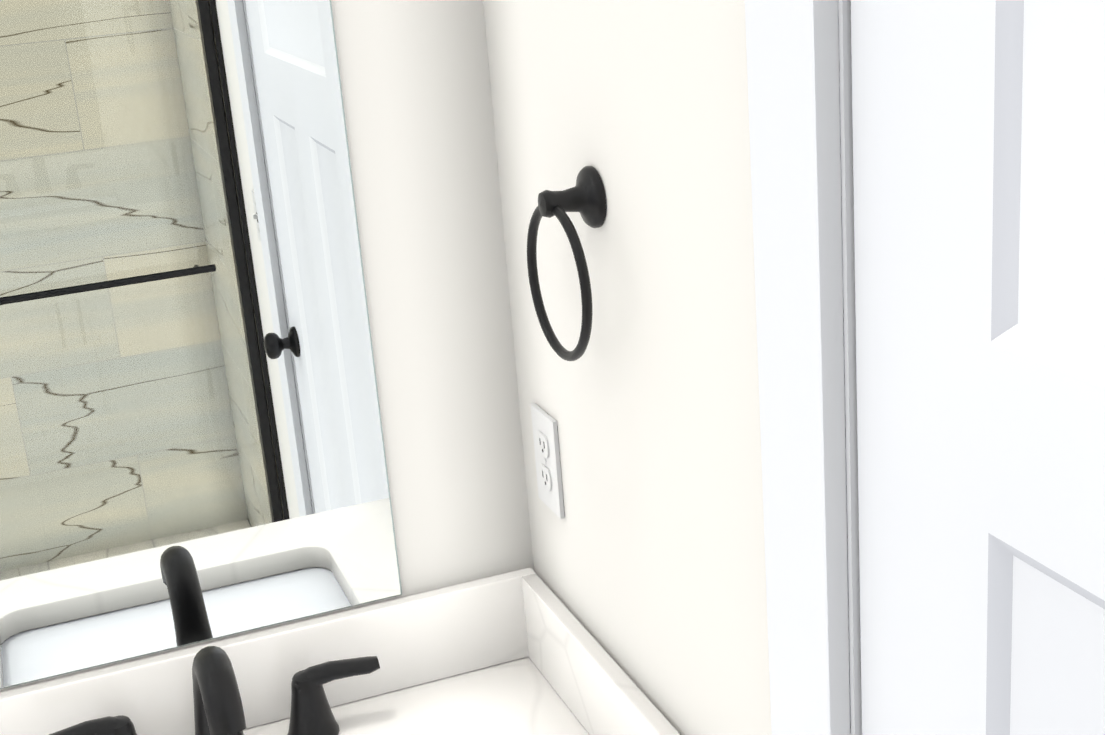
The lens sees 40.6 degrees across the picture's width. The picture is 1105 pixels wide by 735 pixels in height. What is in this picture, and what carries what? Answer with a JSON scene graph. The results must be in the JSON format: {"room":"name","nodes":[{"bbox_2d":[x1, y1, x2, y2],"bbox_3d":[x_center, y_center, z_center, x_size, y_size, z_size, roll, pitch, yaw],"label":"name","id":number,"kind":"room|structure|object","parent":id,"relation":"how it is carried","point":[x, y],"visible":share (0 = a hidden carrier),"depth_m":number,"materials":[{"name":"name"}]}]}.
{"room":"bathroom","nodes":[
{"label":"bathroom","id":0,"kind":"room"},
{"bbox_2d":[0,0,533,691],"bbox_3d":[-1.786,0.215,1.161,3.960,2.740,0.120,-11,19,-18],"label":"wall","id":1,"kind":"structure","parent":0,"point":[416,92],"depth_m":1.66,"materials":[{"name":"white paint"}]},
{"bbox_2d":[0,0,401,688],"bbox_3d":[-1.178,-0.015,1.259,2.074,0.981,0.010,-11,19,-18],"label":"mirror","id":2,"kind":"object","parent":1,"relation":"attached to","point":[192,448],"visible":1,"depth_m":1.56,"materials":[{"name":"silver mirror"}]},
{"bbox_2d":[483,0,771,734],"bbox_3d":[0.553,0.278,0.378,0.160,2.740,2.980,-11,19,-18],"label":"wall","id":3,"kind":"structure","parent":0,"point":[648,555],"depth_m":1.34,"materials":[{"name":"white paint"}]},
{"bbox_2d":[531,403,564,518],"bbox_3d":[-0.007,0.104,1.661,0.007,0.114,0.070,-11,19,-18],"label":"electrical outlet plate","id":4,"kind":"object","parent":3,"relation":"attached to","point":[547,458],"visible":1,"depth_m":1.65,"materials":[{"name":"white plastic"}]},
{"bbox_2d":[527,166,605,360],"bbox_3d":[0.018,-0.096,1.399,0.054,0.180,0.152,-11,19,-18],"label":"towel ring","id":5,"kind":"object","parent":3,"relation":"attached to","point":[585,197],"visible":1,"depth_m":1.37,"materials":[{"name":"black metal"}]},
{"bbox_2d":[745,0,861,734],"bbox_3d":[0.436,0.472,0.763,0.153,2.154,1.048,-11,19,-18],"label":"door frame","id":6,"kind":"structure","parent":3,"relation":"attached to","point":[792,46],"depth_m":1.03,"materials":[{"name":"white wood"}]},
{"bbox_2d":[851,0,1104,734],"bbox_3d":[0.403,0.522,0.765,0.035,2.038,0.844,-11,19,-18],"label":"door","id":7,"kind":"structure","parent":3,"relation":"in","point":[979,176],"depth_m":0.87,"materials":[{"name":"white wood"}]},
{"bbox_3d":[-1.147,1.952,0.259,3.960,0.100,3.100,-11,19,-18],"label":"floor","id":8,"kind":"structure","parent":0,"visible":0},
{"bbox_2d":[0,568,680,734],"bbox_3d":[-0.923,0.969,1.324,2.230,1.077,0.588,-11,19,-18],"label":"bathroom vanity","id":9,"kind":"object","parent":8,"relation":"on","point":[521,652],"visible":1,"depth_m":1.68,"materials":[{"name":"white stone"}]},
{"bbox_2d":[0,648,680,734],"bbox_3d":[-0.953,0.633,1.222,2.230,0.035,0.574,-11,19,-18],"label":"countertop","id":10,"kind":"structure","parent":9,"relation":"on","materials":[{"name":"stone"}]},
{"bbox_2d":[35,645,380,734],"bbox_3d":[-0.348,0.366,1.563,0.370,0.168,0.185,-11,19,-18],"label":"faucet","id":11,"kind":"object","parent":10,"relation":"on","point":[343,673],"depth_m":1.65,"materials":[{"name":"black metal"}]}
]}

